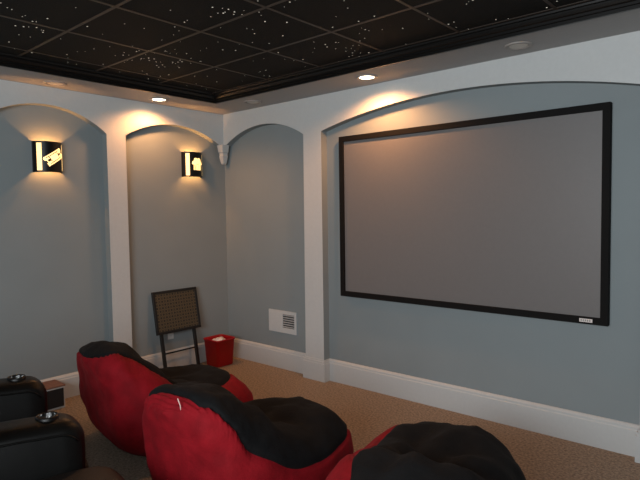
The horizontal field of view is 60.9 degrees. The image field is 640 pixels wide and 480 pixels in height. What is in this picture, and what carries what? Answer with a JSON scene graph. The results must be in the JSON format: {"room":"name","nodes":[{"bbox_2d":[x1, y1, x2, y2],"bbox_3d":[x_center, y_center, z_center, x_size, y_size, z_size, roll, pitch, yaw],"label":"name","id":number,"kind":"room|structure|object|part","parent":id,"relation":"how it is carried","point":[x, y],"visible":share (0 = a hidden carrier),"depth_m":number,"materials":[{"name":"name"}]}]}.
{"room":"home theater","nodes":[
{"label":"home theater","id":0,"kind":"room"},
{"bbox_2d":[0,105,228,379],"bbox_3d":[-3.311,0.027,3.980,0.100,3.000,6.600,2,4,41],"label":"wall","id":1,"kind":"structure","parent":0,"point":[54,295],"depth_m":5.16,"materials":[{"name":"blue paint"}]},
{"bbox_2d":[31,141,62,172],"bbox_3d":[-2.405,-0.735,4.836,0.108,0.270,0.249,2,4,41],"label":"wall sconce","id":2,"kind":"object","parent":1,"relation":"attached to","point":[46,155],"visible":1,"depth_m":4.78,"materials":[{"name":"black metal"}]},
{"bbox_2d":[40,372,79,398],"bbox_3d":[-2.423,1.358,4.952,0.024,0.218,1.103,2,4,41],"label":"baseboard","id":3,"kind":"structure","parent":1,"relation":"attached to","point":[71,380],"depth_m":5.05,"materials":[{"name":"white paint"}]},
{"bbox_2d":[0,79,222,346],"bbox_3d":[-2.846,0.092,4.376,0.085,2.816,5.400,2,4,41],"label":"trim","id":4,"kind":"structure","parent":1,"relation":"attached to","point":[114,118],"depth_m":5.30,"materials":[{"name":"white paint"}]},
{"bbox_2d":[168,333,173,339],"bbox_3d":[-1.613,1.013,5.883,0.008,0.116,0.072,2,4,41],"label":"wall outlet","id":5,"kind":"object","parent":1,"relation":"attached to","point":[170,335],"visible":0.56,"depth_m":5.88,"materials":[{"name":"white paint"}]},
{"bbox_2d":[141,342,205,367],"bbox_3d":[-1.504,1.292,6.005,0.024,0.218,1.300,2,4,41],"label":"baseboard","id":6,"kind":"structure","parent":1,"relation":"attached to","point":[186,357],"depth_m":5.95,"materials":[{"name":"white paint"}]},
{"bbox_2d":[181,152,201,177],"bbox_3d":[-1.390,-0.829,6.000,0.108,0.270,0.249,2,4,41],"label":"wall sconce","id":7,"kind":"object","parent":1,"relation":"attached to","point":[191,162],"visible":1,"depth_m":5.93,"materials":[{"name":"black metal"}]},
{"bbox_2d":[217,145,228,164],"bbox_3d":[-1.109,-0.978,6.243,0.096,0.215,0.096,2,4,41],"label":"corbel","id":8,"kind":"object","parent":1,"relation":"attached to","point":[223,150],"visible":1,"depth_m":6.23,"materials":[{"name":"white paint"}]},
{"bbox_2d":[0,0,587,92],"bbox_3d":[-1.080,-1.353,1.948,4.780,0.100,5.510,2,4,41],"label":"ceiling","id":9,"kind":"structure","parent":0,"point":[117,25],"depth_m":3.63,"materials":[{"name":"black tile"}]},
{"bbox_2d":[7,0,547,79],"bbox_3d":[-1.081,-1.303,1.948,4.651,0.002,5.382,2,4,41],"label":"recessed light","id":10,"kind":"object","parent":9,"relation":"in","point":[472,0],"visible":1,"depth_m":3.58,"materials":[{"name":"white"}]},
{"bbox_2d":[0,0,591,92],"bbox_3d":[-1.079,-1.304,1.950,4.680,0.008,5.410,2,4,41],"label":"trim","id":11,"kind":"structure","parent":9,"relation":"attached to","point":[548,2],"depth_m":3.68,"materials":[{"name":"black painted wood"}]},
{"bbox_2d":[0,9,639,114],"bbox_3d":[-1.047,-1.339,1.986,6.070,0.234,6.700,2,4,41],"label":"ceiling","id":12,"kind":"structure","parent":0,"point":[629,21],"depth_m":4.38,"materials":[{"name":"grey paint"}]},
{"bbox_2d":[43,81,66,86],"bbox_3d":[-2.261,-1.337,4.652,0.184,0.014,0.184,2,4,41],"label":"recessed light","id":13,"kind":"object","parent":12,"relation":"in","point":[50,83],"visible":1,"depth_m":4.65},
{"bbox_2d":[149,97,167,101],"bbox_3d":[-1.587,-1.382,5.364,0.184,0.014,0.184,2,4,41],"label":"recessed light","id":14,"kind":"object","parent":12,"relation":"in","point":[155,99],"visible":1,"depth_m":5.36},
{"bbox_2d":[244,100,261,103],"bbox_3d":[-0.686,-1.405,5.546,0.184,0.014,0.184,2,4,41],"label":"recessed light","id":15,"kind":"object","parent":12,"relation":"in","point":[246,101],"visible":1,"depth_m":5.54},
{"bbox_2d":[0,0,639,103],"bbox_3d":[-1.079,-1.264,1.952,4.784,0.100,5.514,2,4,41],"label":"trim","id":16,"kind":"structure","parent":12,"relation":"attached to","point":[593,9],"depth_m":4.18,"materials":[{"name":"black paint"}]},
{"bbox_2d":[356,74,377,80],"bbox_3d":[0.394,-1.371,4.593,0.184,0.014,0.184,2,4,41],"label":"recessed light","id":17,"kind":"object","parent":12,"relation":"in","point":[366,77],"visible":1,"depth_m":4.59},
{"bbox_2d":[504,41,532,49],"bbox_3d":[1.372,-1.343,3.768,0.184,0.014,0.184,2,4,41],"label":"recessed light","id":18,"kind":"object","parent":12,"relation":"in","point":[520,45],"visible":1,"depth_m":3.76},
{"bbox_2d":[49,356,639,479],"bbox_3d":[-1.038,1.642,2.100,6.070,0.100,6.800,2,4,41],"label":"floor","id":19,"kind":"structure","parent":0,"point":[367,414],"depth_m":4.23,"materials":[{"name":"beige carpet"}]},
{"bbox_2d":[0,374,88,479],"bbox_3d":[-1.763,1.037,2.693,1.055,1.070,1.038,-3,4,-38],"label":"recliner","id":20,"kind":"object","parent":19,"relation":"on","point":[36,443],"visible":0.88,"depth_m":2.50,"materials":[{"name":"leather"}]},
{"bbox_3d":[-2.025,1.159,2.998,0.950,0.702,0.230,-3,4,-38],"label":"arm","id":21,"kind":"part","parent":20,"relation":"part of","materials":[{"name":"black leather"}]},
{"bbox_3d":[-1.532,1.184,2.374,0.950,0.702,0.230,-3,4,-38],"label":"arm","id":22,"kind":"part","parent":20,"relation":"part of","materials":[{"name":"black leather"}]},
{"bbox_2d":[42,379,64,411],"bbox_3d":[-2.421,1.375,4.746,0.227,0.206,0.317,2,4,41],"label":"speaker box","id":23,"kind":"object","parent":19,"relation":"on","point":[55,389],"visible":0.32,"depth_m":4.74,"materials":[{"name":"white paint"}]},
{"bbox_3d":[-2.423,1.279,4.746,0.220,0.016,0.310,2,4,41],"label":"panel","id":24,"kind":"part","parent":23,"relation":"part of","materials":[{"name":"brown wood"}]},
{"bbox_2d":[47,388,63,409],"bbox_3d":[-2.338,1.380,4.678,0.012,0.160,0.270,2,4,41],"label":"grille","id":25,"kind":"object","parent":23,"relation":"attached to","point":[55,396],"depth_m":4.72,"materials":[{"name":"black fabric"}]},
{"bbox_2d":[41,466,124,479],"bbox_3d":[-1.178,1.065,1.984,1.095,1.070,0.792,-3,4,-38],"label":"recliner","id":26,"kind":"object","parent":19,"relation":"on","point":[100,472],"visible":1,"depth_m":2.41,"materials":[{"name":"leather"}]},
{"bbox_2d":[76,341,252,455],"bbox_3d":[-1.161,1.086,4.154,1.261,0.806,1.165,-3,4,-41],"label":"lounger","id":27,"kind":"object","parent":19,"relation":"on","point":[115,383],"visible":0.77,"depth_m":3.64,"materials":[{"name":"red fabric"}]},
{"bbox_3d":[-1.246,0.991,4.211,1.155,0.619,0.944,-3,4,-41],"label":"seat panel","id":28,"kind":"part","parent":27,"relation":"part of","materials":[{"name":"black fabric"}]},
{"bbox_2d":[151,287,200,367],"bbox_3d":[-1.521,0.970,5.847,0.160,0.876,0.552,2,4,41],"label":"folding tray table","id":29,"kind":"object","parent":19,"relation":"on","point":[176,310],"visible":0.88,"depth_m":5.83,"materials":[{"name":"black wood"}]},
{"bbox_3d":[-1.655,1.024,5.695,0.026,0.796,0.034,-11,-5,41],"label":"leg","id":30,"kind":"part","parent":29,"relation":"part of","materials":[{"name":"black wood"}]},
{"bbox_2d":[151,287,200,335],"bbox_3d":[-1.536,0.755,5.846,0.099,0.446,0.552,2,4,41],"label":"tray","id":31,"kind":"object","parent":29,"relation":"on","point":[176,310],"depth_m":5.83,"materials":[{"name":"wicker"}]},
{"bbox_3d":[-1.386,1.004,6.003,0.026,0.796,0.034,-11,-5,41],"label":"leg","id":32,"kind":"part","parent":29,"relation":"part of","materials":[{"name":"black wood"}]},
{"bbox_2d":[203,334,234,366],"bbox_3d":[-1.123,1.238,6.087,0.268,0.298,0.268,2,4,41],"label":"basket","id":33,"kind":"object","parent":19,"relation":"on","point":[218,353],"visible":1,"depth_m":6.00,"materials":[{"name":"red plastic"}]},
{"bbox_2d":[212,337,224,340],"bbox_3d":[-1.130,1.127,6.076,0.177,0.099,0.161,2,4,41],"label":"crumpled paper","id":34,"kind":"object","parent":33,"relation":"in","point":[217,338],"visible":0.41,"depth_m":6.02,"materials":[{"name":"white paper"}]},
{"bbox_2d":[142,382,353,479],"bbox_3d":[-0.363,1.122,3.184,0.908,0.810,1.302,1,4,38],"label":"lounger","id":35,"kind":"object","parent":19,"relation":"on","point":[192,430],"visible":0.97,"depth_m":2.73,"materials":[{"name":"red fabric"}]},
{"bbox_2d":[325,421,525,479],"bbox_3d":[0.514,1.204,2.585,0.925,0.682,1.394,0,3,24],"label":"lounger","id":36,"kind":"object","parent":19,"relation":"on","point":[425,450],"visible":1,"depth_m":2.50,"materials":[{"name":"black fabric"}]},
{"bbox_2d":[225,83,639,424],"bbox_3d":[1.140,-0.065,4.543,6.070,3.000,0.100,2,4,41],"label":"wall","id":37,"kind":"structure","parent":0,"point":[578,367],"depth_m":4.59,"materials":[{"name":"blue paint"}]},
{"bbox_2d":[233,338,305,373],"bbox_3d":[-0.596,1.276,6.059,1.323,0.218,0.024,2,4,41],"label":"baseboard","id":38,"kind":"structure","parent":37,"relation":"attached to","point":[291,360],"depth_m":6.01,"materials":[{"name":"white paint"}]},
{"bbox_2d":[269,309,296,334],"bbox_3d":[-0.404,0.880,5.872,0.416,0.238,0.014,2,4,41],"label":"air vent","id":39,"kind":"object","parent":37,"relation":"in","point":[279,320],"visible":1,"depth_m":5.86,"materials":[{"name":"white metal"}]},
{"bbox_3d":[-0.483,0.878,5.934,0.170,0.192,0.002,2,4,41],"label":"blank panel","id":40,"kind":"part","parent":39,"relation":"part of","materials":[{"name":"white paint"}]},
{"bbox_2d":[303,356,329,382],"bbox_3d":[-0.030,1.296,5.513,0.292,0.217,0.109,2,4,41],"label":"trim","id":41,"kind":"structure","parent":37,"relation":"attached to","point":[313,368],"depth_m":5.45,"materials":[{"name":"white paint"}]},
{"bbox_2d":[223,31,639,359],"bbox_3d":[1.113,0.033,4.450,5.785,2.816,0.085,2,4,41],"label":"trim","id":42,"kind":"structure","parent":37,"relation":"attached to","point":[615,59],"depth_m":5.00,"materials":[{"name":"white paint"}]},
{"bbox_2d":[339,102,611,325],"bbox_3d":[1.087,-0.196,4.473,2.347,1.522,0.056,2,4,41],"label":"projection screen","id":43,"kind":"object","parent":37,"relation":"attached to","point":[505,214],"visible":1,"depth_m":4.27,"materials":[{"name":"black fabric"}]},
{"bbox_2d":[329,358,639,456],"bbox_3d":[1.126,1.327,4.561,2.747,0.218,0.024,2,4,41],"label":"baseboard","id":44,"kind":"structure","parent":37,"relation":"attached to","point":[608,434],"depth_m":4.31,"materials":[{"name":"white paint"}]},
{"bbox_2d":[635,428,639,462],"bbox_3d":[2.223,1.364,3.553,0.276,0.217,0.109,2,4,41],"label":"trim","id":45,"kind":"structure","parent":37,"relation":"attached to","point":[637,436],"depth_m":3.59,"materials":[{"name":"white paint"}]}
]}

